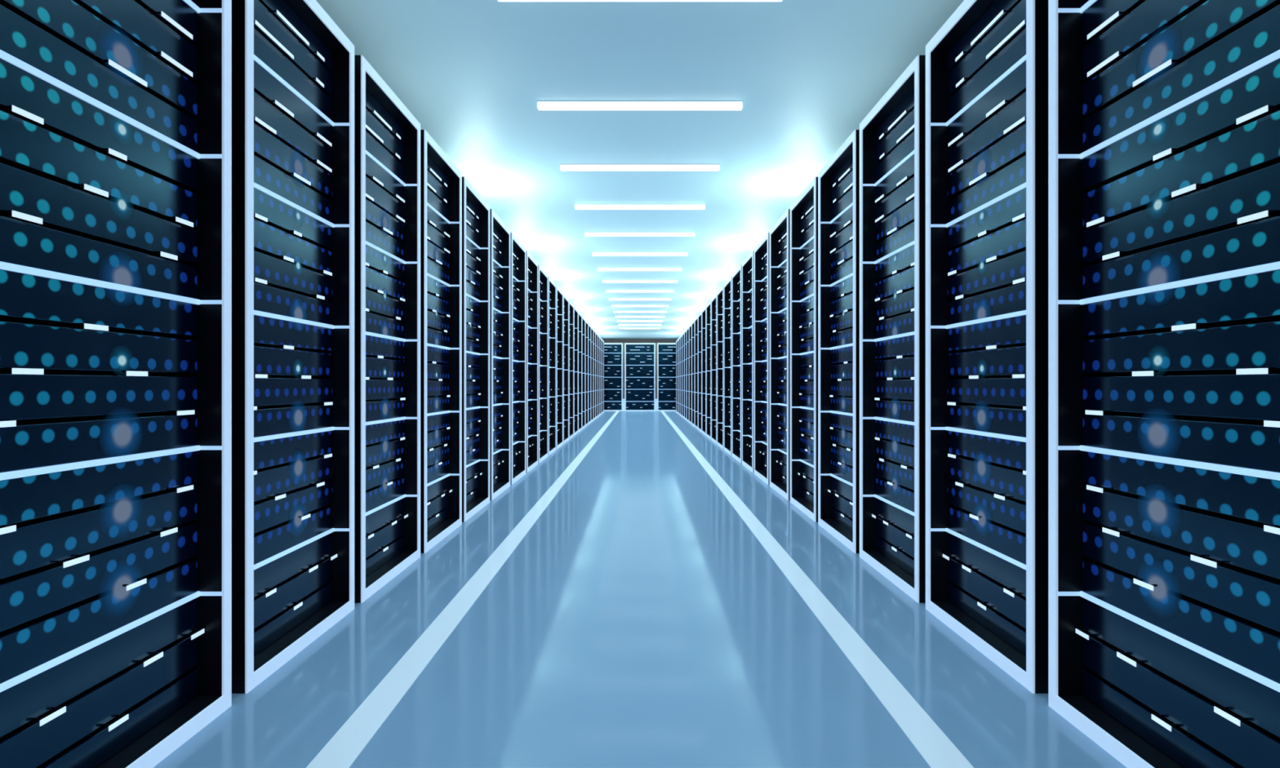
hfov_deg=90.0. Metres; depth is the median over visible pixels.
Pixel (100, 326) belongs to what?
indicator light
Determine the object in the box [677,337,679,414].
rack
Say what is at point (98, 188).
indicator light
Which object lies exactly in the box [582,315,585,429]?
rack
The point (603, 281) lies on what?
recessed light
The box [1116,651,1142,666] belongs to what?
indicator light
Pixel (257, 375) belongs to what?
indicator light
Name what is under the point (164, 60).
indicator light
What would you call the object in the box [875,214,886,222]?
indicator light
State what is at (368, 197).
indicator light
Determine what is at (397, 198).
indicator light
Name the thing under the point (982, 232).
indicator light
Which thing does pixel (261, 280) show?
indicator light
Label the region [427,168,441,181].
indicator light
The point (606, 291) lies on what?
diffuser
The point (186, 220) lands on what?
indicator light
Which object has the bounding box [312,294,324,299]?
indicator light
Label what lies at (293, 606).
indicator light
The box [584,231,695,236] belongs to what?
recessed light
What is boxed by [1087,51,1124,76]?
indicator light
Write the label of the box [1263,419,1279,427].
indicator light
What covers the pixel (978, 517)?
indicator light
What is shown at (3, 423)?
indicator light
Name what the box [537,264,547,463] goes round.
rack
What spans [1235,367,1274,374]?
indicator light
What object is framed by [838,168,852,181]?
indicator light
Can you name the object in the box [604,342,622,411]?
rack
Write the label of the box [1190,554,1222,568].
indicator light
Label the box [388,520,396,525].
indicator light
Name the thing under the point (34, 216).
indicator light
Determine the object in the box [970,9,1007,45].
indicator light
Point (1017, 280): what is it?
indicator light
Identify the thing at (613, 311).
recessed light
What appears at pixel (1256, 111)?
indicator light
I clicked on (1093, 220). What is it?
indicator light
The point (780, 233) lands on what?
rack
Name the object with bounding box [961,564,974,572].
indicator light
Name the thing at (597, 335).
rack
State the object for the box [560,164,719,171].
recessed light
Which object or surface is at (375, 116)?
indicator light
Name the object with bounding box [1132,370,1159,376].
indicator light
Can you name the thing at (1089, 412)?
indicator light
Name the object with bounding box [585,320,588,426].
rack
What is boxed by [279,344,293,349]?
indicator light
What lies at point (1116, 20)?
indicator light
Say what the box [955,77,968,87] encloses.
indicator light
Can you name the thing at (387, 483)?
indicator light
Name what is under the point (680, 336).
rack
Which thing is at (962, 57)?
indicator light
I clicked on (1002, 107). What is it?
indicator light
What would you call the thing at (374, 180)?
indicator light
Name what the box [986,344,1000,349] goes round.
indicator light
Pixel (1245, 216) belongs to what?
indicator light
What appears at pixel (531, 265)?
rack
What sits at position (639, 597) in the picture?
floor
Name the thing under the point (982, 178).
indicator light
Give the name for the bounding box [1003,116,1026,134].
indicator light
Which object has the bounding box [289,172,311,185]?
indicator light
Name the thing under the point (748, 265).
rack
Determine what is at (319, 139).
indicator light
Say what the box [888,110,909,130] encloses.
indicator light
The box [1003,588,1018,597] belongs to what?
indicator light
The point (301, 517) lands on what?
indicator light
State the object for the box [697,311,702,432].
rack
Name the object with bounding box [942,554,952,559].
indicator light
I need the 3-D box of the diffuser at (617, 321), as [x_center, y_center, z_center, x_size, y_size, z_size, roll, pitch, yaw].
[0.000,-1.578,16.089,1.158,0.036,0.041,0,0,0]
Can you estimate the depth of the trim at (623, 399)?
18.51 m
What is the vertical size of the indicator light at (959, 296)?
0.012 m
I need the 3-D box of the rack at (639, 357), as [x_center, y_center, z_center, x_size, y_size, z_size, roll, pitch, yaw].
[0.000,-0.198,18.950,0.874,1.972,0.900,0,0,0]
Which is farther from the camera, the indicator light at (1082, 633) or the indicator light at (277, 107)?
the indicator light at (277, 107)
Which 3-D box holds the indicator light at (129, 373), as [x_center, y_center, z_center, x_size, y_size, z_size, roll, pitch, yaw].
[-1.054,-0.022,1.333,0.016,0.012,0.056,0,0,0]
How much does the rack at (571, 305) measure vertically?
1.972 m
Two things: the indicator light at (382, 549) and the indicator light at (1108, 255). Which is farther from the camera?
the indicator light at (382, 549)
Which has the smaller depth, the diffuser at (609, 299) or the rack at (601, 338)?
the diffuser at (609, 299)
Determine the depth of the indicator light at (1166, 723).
1.29 m
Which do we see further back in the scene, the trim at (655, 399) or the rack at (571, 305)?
the trim at (655, 399)
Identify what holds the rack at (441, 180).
on the floor
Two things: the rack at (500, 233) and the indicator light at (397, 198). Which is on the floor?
the rack at (500, 233)
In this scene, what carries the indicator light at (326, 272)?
attached to the rack at (293, 66)
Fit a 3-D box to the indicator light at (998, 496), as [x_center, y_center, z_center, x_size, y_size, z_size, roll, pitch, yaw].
[1.054,0.328,1.864,0.016,0.012,0.054,0,0,0]
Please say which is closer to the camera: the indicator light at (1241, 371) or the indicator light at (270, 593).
the indicator light at (1241, 371)
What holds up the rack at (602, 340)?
on the floor
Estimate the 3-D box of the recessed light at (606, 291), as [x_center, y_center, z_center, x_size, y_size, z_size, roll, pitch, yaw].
[0.000,-1.580,10.899,1.162,0.040,0.041,0,0,0]
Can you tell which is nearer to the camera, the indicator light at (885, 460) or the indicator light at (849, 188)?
the indicator light at (885, 460)
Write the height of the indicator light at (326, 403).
0.012 m
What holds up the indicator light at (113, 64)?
attached to the rack at (116, 115)
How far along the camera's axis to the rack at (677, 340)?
17.74 m
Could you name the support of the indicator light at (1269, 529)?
attached to the rack at (1164, 115)
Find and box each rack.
[0,0,231,767]
[231,0,354,693]
[354,55,420,603]
[420,129,462,553]
[462,176,489,522]
[489,208,510,500]
[510,232,525,484]
[525,250,537,472]
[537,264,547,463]
[547,275,555,455]
[555,285,563,449]
[563,293,568,444]
[568,300,573,439]
[573,306,577,435]
[577,311,582,432]
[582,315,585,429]
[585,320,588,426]
[588,324,591,424]
[591,326,593,422]
[593,329,595,420]
[595,332,597,418]
[597,334,599,417]
[599,336,600,416]
[600,337,602,414]
[602,340,604,413]
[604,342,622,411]
[624,342,655,411]
[657,342,675,411]
[675,340,677,413]
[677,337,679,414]
[679,336,680,416]
[680,334,682,417]
[682,332,684,418]
[684,329,686,420]
[686,326,688,422]
[688,323,691,424]
[691,320,694,426]
[694,315,697,429]
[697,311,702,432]
[702,306,706,435]
[706,300,711,439]
[711,293,716,444]
[716,285,724,449]
[724,275,732,455]
[732,264,742,463]
[742,250,754,472]
[754,232,769,484]
[769,208,790,500]
[790,176,817,522]
[817,129,859,553]
[859,55,925,603]
[925,0,1048,693]
[1048,0,1279,767]
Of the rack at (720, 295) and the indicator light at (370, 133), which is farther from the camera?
the rack at (720, 295)
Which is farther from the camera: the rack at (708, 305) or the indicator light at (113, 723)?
the rack at (708, 305)
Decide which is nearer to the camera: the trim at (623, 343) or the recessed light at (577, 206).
the recessed light at (577, 206)
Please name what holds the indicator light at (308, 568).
attached to the rack at (293, 66)
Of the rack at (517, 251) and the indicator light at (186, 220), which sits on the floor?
the rack at (517, 251)
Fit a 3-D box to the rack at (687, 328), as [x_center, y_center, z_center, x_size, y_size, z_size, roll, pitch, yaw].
[1.450,-0.198,13.411,0.900,1.972,0.613,0,0,0]
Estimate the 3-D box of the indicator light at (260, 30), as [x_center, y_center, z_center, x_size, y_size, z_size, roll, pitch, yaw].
[-1.054,-0.987,1.838,0.016,0.012,0.192,0,0,0]
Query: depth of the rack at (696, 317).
11.67 m
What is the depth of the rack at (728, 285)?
7.61 m
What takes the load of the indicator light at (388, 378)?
attached to the rack at (387, 135)
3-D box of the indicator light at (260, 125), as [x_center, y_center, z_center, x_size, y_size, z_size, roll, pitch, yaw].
[-1.054,-0.724,1.792,0.016,0.012,0.099,0,0,0]
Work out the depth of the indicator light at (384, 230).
2.66 m
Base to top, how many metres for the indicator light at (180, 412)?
0.012 m
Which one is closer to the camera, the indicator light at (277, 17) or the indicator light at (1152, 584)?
the indicator light at (1152, 584)
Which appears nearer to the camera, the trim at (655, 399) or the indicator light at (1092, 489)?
the indicator light at (1092, 489)
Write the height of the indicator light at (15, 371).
0.012 m
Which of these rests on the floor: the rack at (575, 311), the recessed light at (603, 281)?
the rack at (575, 311)
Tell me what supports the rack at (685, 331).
on the floor
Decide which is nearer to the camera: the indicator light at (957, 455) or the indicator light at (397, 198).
the indicator light at (957, 455)
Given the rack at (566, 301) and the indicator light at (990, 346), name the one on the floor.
the rack at (566, 301)
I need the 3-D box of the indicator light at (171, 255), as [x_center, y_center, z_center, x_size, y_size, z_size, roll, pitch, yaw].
[-1.054,-0.285,1.423,0.016,0.012,0.050,0,0,0]
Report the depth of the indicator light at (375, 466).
2.54 m
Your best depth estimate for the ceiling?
3.72 m
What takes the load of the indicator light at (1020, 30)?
attached to the rack at (987, 64)
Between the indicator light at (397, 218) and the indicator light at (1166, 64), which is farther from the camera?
the indicator light at (397, 218)
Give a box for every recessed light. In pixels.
[497,0,782,1]
[537,100,742,110]
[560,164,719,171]
[574,204,705,209]
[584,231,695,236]
[591,252,688,256]
[597,267,682,271]
[602,280,677,283]
[605,289,674,292]
[608,297,671,300]
[611,305,668,306]
[613,311,666,312]
[615,315,664,317]
[617,320,662,322]
[617,324,662,325]
[619,327,660,328]
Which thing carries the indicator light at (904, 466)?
attached to the rack at (892, 135)
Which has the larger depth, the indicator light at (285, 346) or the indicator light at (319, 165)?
the indicator light at (319, 165)
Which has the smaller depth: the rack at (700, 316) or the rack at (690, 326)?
the rack at (700, 316)
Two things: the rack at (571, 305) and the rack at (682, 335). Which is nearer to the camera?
the rack at (571, 305)
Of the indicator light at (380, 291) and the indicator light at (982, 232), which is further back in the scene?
the indicator light at (380, 291)
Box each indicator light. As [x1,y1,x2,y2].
[0,419,16,427]
[0,524,16,534]
[5,105,44,124]
[5,210,42,224]
[5,367,44,374]
[33,706,66,726]
[57,554,89,568]
[78,183,108,197]
[78,323,108,331]
[102,58,146,87]
[102,147,127,160]
[102,714,128,731]
[120,370,147,376]
[122,578,146,591]
[137,651,163,666]
[155,11,192,39]
[155,51,192,76]
[155,251,177,260]
[155,527,177,537]
[170,216,193,226]
[172,409,194,415]
[172,484,193,493]
[186,628,204,639]
[253,20,293,59]
[253,116,276,134]
[253,213,267,222]
[253,277,266,284]
[253,373,267,377]
[261,588,276,597]
[271,99,293,117]
[271,493,285,500]
[272,9,309,45]
[279,255,293,262]
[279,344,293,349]
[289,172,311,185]
[289,230,302,236]
[289,601,302,610]
[297,374,311,378]
[298,513,310,520]
[305,564,318,572]
[311,77,324,87]
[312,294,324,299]
[312,481,324,487]
[313,51,324,62]
[313,132,332,146]
[313,159,332,172]
[320,270,332,275]
[320,401,333,405]
[320,453,332,458]
[327,554,337,559]
[365,124,383,143]
[365,193,373,201]
[365,533,373,538]
[369,176,383,186]
[369,464,378,469]
[370,110,391,130]
[374,288,383,293]
[380,226,392,235]
[380,546,388,551]
[384,377,392,380]
[385,481,392,485]
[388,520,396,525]
[392,457,400,462]
[393,194,404,203]
[393,214,404,222]
[426,182,435,192]
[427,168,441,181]
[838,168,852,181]
[844,182,853,192]
[875,194,886,203]
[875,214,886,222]
[879,457,887,462]
[883,520,891,525]
[887,226,899,235]
[887,377,895,380]
[887,481,894,485]
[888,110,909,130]
[891,546,899,551]
[896,124,914,143]
[896,176,910,186]
[896,288,905,293]
[901,464,910,469]
[906,193,914,201]
[906,533,914,538]
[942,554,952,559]
[946,401,959,405]
[947,132,966,146]
[947,159,966,172]
[947,270,959,275]
[947,453,959,458]
[955,51,966,62]
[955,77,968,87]
[955,294,967,299]
[955,481,967,487]
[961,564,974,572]
[968,172,990,185]
[968,374,982,378]
[969,513,981,520]
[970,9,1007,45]
[977,230,990,236]
[977,601,990,610]
[986,20,1026,59]
[986,99,1008,117]
[986,255,1000,262]
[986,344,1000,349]
[994,493,1008,500]
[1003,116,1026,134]
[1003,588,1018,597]
[1012,213,1026,222]
[1012,373,1026,377]
[1013,277,1026,284]
[1075,628,1093,639]
[1085,409,1107,415]
[1086,216,1109,226]
[1086,484,1107,493]
[1087,11,1124,39]
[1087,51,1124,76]
[1102,251,1124,260]
[1102,527,1124,537]
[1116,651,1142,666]
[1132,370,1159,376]
[1133,58,1177,87]
[1133,578,1157,591]
[1151,714,1177,731]
[1152,147,1177,160]
[1171,183,1201,197]
[1171,323,1201,331]
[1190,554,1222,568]
[1213,706,1246,726]
[1235,105,1274,124]
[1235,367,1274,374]
[1237,210,1274,224]
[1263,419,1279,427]
[1263,524,1279,534]
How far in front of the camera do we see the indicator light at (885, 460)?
2.77 m
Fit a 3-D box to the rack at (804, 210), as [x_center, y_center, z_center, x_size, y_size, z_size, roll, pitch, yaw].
[1.450,-0.198,3.961,0.900,1.972,0.613,0,0,0]
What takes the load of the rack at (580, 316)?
on the floor
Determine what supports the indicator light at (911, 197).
attached to the rack at (892, 135)
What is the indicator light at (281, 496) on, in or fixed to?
attached to the rack at (293, 66)
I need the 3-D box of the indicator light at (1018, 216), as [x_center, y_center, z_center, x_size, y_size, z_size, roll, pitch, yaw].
[1.054,-0.461,1.770,0.016,0.012,0.056,0,0,0]
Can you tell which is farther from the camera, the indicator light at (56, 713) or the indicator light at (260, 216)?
the indicator light at (260, 216)
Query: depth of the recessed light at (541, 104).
3.61 m
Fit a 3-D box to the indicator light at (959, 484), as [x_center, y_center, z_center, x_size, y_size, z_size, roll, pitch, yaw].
[1.054,0.328,2.098,0.016,0.012,0.050,0,0,0]
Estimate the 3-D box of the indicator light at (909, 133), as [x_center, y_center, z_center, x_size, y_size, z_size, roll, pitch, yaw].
[1.054,-0.987,2.513,0.016,0.012,0.192,0,0,0]
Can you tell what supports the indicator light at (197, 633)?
attached to the rack at (116, 115)
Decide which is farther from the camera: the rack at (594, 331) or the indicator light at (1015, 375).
the rack at (594, 331)
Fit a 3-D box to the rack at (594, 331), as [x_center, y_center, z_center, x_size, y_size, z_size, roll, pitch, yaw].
[-1.450,-0.198,14.085,0.900,1.972,0.613,0,0,0]
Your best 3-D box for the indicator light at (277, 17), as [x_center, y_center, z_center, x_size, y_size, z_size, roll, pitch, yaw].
[-1.054,-1.075,1.935,0.016,0.012,0.178,0,0,0]
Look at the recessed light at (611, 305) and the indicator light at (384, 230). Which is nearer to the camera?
the indicator light at (384, 230)
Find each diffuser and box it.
[605,290,674,292]
[608,298,671,300]
[617,320,662,322]
[619,328,660,328]
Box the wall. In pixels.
[602,338,677,342]
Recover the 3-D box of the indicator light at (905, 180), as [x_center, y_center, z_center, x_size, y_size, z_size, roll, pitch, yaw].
[1.054,-0.812,2.561,0.016,0.012,0.097,0,0,0]
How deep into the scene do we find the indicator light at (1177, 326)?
1.23 m
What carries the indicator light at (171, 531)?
attached to the rack at (116, 115)
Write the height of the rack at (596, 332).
1.972 m
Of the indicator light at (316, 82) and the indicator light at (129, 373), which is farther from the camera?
the indicator light at (316, 82)
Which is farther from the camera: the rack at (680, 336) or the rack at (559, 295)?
the rack at (680, 336)
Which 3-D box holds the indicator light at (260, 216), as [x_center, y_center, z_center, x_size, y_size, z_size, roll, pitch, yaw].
[-1.054,-0.461,1.770,0.016,0.012,0.056,0,0,0]
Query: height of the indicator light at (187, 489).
0.012 m
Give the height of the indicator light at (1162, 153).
0.012 m
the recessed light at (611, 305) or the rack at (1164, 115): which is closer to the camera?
the rack at (1164, 115)
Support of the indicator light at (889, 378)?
attached to the rack at (892, 135)
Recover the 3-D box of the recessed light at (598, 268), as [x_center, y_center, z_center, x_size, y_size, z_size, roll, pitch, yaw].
[0.000,-1.580,8.823,1.162,0.040,0.041,0,0,0]
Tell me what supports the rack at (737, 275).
on the floor
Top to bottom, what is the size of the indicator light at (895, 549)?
0.012 m
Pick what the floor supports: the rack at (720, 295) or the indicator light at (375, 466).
the rack at (720, 295)
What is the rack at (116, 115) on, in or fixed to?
on the floor
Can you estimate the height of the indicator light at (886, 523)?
0.012 m
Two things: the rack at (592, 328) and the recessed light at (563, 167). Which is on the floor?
the rack at (592, 328)
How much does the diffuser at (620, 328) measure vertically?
0.036 m
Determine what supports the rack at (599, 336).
on the floor
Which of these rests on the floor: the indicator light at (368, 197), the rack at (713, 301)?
the rack at (713, 301)
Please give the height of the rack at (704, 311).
1.972 m
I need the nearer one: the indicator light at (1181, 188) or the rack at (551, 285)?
the indicator light at (1181, 188)
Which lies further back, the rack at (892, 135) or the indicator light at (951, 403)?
the rack at (892, 135)
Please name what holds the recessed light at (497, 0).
in the ceiling
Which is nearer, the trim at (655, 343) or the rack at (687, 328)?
the rack at (687, 328)
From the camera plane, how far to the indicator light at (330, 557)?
2.20 m
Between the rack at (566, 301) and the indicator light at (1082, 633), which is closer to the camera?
the indicator light at (1082, 633)
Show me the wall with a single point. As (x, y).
(606, 340)
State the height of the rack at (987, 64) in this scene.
1.972 m
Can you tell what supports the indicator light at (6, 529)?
attached to the rack at (116, 115)
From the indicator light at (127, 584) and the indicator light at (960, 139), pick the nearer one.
the indicator light at (127, 584)
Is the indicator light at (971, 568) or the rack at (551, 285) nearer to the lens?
the indicator light at (971, 568)
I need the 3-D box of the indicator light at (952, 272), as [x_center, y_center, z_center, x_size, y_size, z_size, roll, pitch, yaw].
[1.054,-0.373,2.147,0.016,0.012,0.056,0,0,0]
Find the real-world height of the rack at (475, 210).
1.972 m
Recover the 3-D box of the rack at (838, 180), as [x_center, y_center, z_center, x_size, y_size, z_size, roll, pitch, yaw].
[1.450,-0.198,3.285,0.900,1.972,0.613,0,0,0]
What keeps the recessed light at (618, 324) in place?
in the ceiling
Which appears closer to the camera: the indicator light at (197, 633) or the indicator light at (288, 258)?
the indicator light at (197, 633)
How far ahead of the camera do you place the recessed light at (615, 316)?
15.03 m
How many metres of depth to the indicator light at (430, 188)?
3.23 m
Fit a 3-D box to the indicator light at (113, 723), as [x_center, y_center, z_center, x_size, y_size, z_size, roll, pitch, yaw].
[-1.054,0.679,1.285,0.016,0.012,0.048,0,0,0]
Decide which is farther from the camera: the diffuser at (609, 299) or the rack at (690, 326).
the rack at (690, 326)
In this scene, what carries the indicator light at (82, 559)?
attached to the rack at (116, 115)
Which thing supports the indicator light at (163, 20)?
attached to the rack at (116, 115)
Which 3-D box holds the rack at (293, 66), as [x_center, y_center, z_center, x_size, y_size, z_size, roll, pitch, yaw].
[-1.450,-0.198,1.935,0.900,1.972,0.613,0,0,0]
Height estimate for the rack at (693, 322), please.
1.972 m
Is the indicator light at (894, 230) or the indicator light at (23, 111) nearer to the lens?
the indicator light at (23, 111)
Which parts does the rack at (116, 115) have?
frame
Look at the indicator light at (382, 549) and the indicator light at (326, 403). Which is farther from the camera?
the indicator light at (382, 549)
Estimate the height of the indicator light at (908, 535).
0.012 m
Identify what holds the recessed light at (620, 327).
in the ceiling
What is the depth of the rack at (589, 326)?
13.02 m
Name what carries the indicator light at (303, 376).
attached to the rack at (293, 66)
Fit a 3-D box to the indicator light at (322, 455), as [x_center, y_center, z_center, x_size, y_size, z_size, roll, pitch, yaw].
[-1.054,0.241,2.149,0.016,0.012,0.052,0,0,0]
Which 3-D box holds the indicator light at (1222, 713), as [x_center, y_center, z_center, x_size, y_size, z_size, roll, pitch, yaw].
[1.054,0.592,1.142,0.016,0.012,0.050,0,0,0]
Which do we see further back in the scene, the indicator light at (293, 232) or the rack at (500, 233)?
the rack at (500, 233)
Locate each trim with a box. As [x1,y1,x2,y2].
[622,342,624,399]
[622,399,624,411]
[655,342,657,399]
[655,399,657,411]
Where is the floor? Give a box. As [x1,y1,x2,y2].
[153,411,1126,767]
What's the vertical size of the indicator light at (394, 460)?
0.012 m
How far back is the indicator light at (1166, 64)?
1.31 m
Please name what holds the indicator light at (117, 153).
attached to the rack at (116, 115)
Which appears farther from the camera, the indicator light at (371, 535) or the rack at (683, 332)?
the rack at (683, 332)
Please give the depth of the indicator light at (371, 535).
2.50 m
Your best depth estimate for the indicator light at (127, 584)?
1.33 m
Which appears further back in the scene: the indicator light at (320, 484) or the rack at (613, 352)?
the rack at (613, 352)
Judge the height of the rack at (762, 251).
1.972 m
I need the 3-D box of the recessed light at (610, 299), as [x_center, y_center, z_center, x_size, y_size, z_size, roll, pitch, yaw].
[0.000,-1.580,11.937,1.162,0.040,0.041,0,0,0]
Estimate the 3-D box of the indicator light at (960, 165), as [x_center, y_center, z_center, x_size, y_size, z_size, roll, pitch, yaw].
[1.054,-0.724,2.124,0.016,0.012,0.097,0,0,0]
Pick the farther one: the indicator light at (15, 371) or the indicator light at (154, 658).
the indicator light at (154, 658)
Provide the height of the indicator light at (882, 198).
0.012 m
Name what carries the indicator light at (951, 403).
attached to the rack at (987, 64)
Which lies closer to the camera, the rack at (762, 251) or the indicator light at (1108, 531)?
the indicator light at (1108, 531)
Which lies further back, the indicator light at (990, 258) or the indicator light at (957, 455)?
the indicator light at (957, 455)
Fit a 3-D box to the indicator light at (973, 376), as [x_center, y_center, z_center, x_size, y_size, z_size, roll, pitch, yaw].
[1.054,-0.022,2.008,0.016,0.012,0.056,0,0,0]
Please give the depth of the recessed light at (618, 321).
16.07 m
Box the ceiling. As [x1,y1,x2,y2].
[315,0,964,338]
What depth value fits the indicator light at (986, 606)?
1.96 m
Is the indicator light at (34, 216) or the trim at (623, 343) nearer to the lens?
the indicator light at (34, 216)
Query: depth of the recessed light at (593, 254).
7.76 m
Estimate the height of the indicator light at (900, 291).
0.012 m
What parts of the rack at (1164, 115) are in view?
frame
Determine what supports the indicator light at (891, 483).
attached to the rack at (892, 135)
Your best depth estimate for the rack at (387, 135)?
2.66 m
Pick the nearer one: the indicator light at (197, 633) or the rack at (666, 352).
the indicator light at (197, 633)
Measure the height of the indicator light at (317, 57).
0.012 m
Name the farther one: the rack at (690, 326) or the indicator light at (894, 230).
the rack at (690, 326)

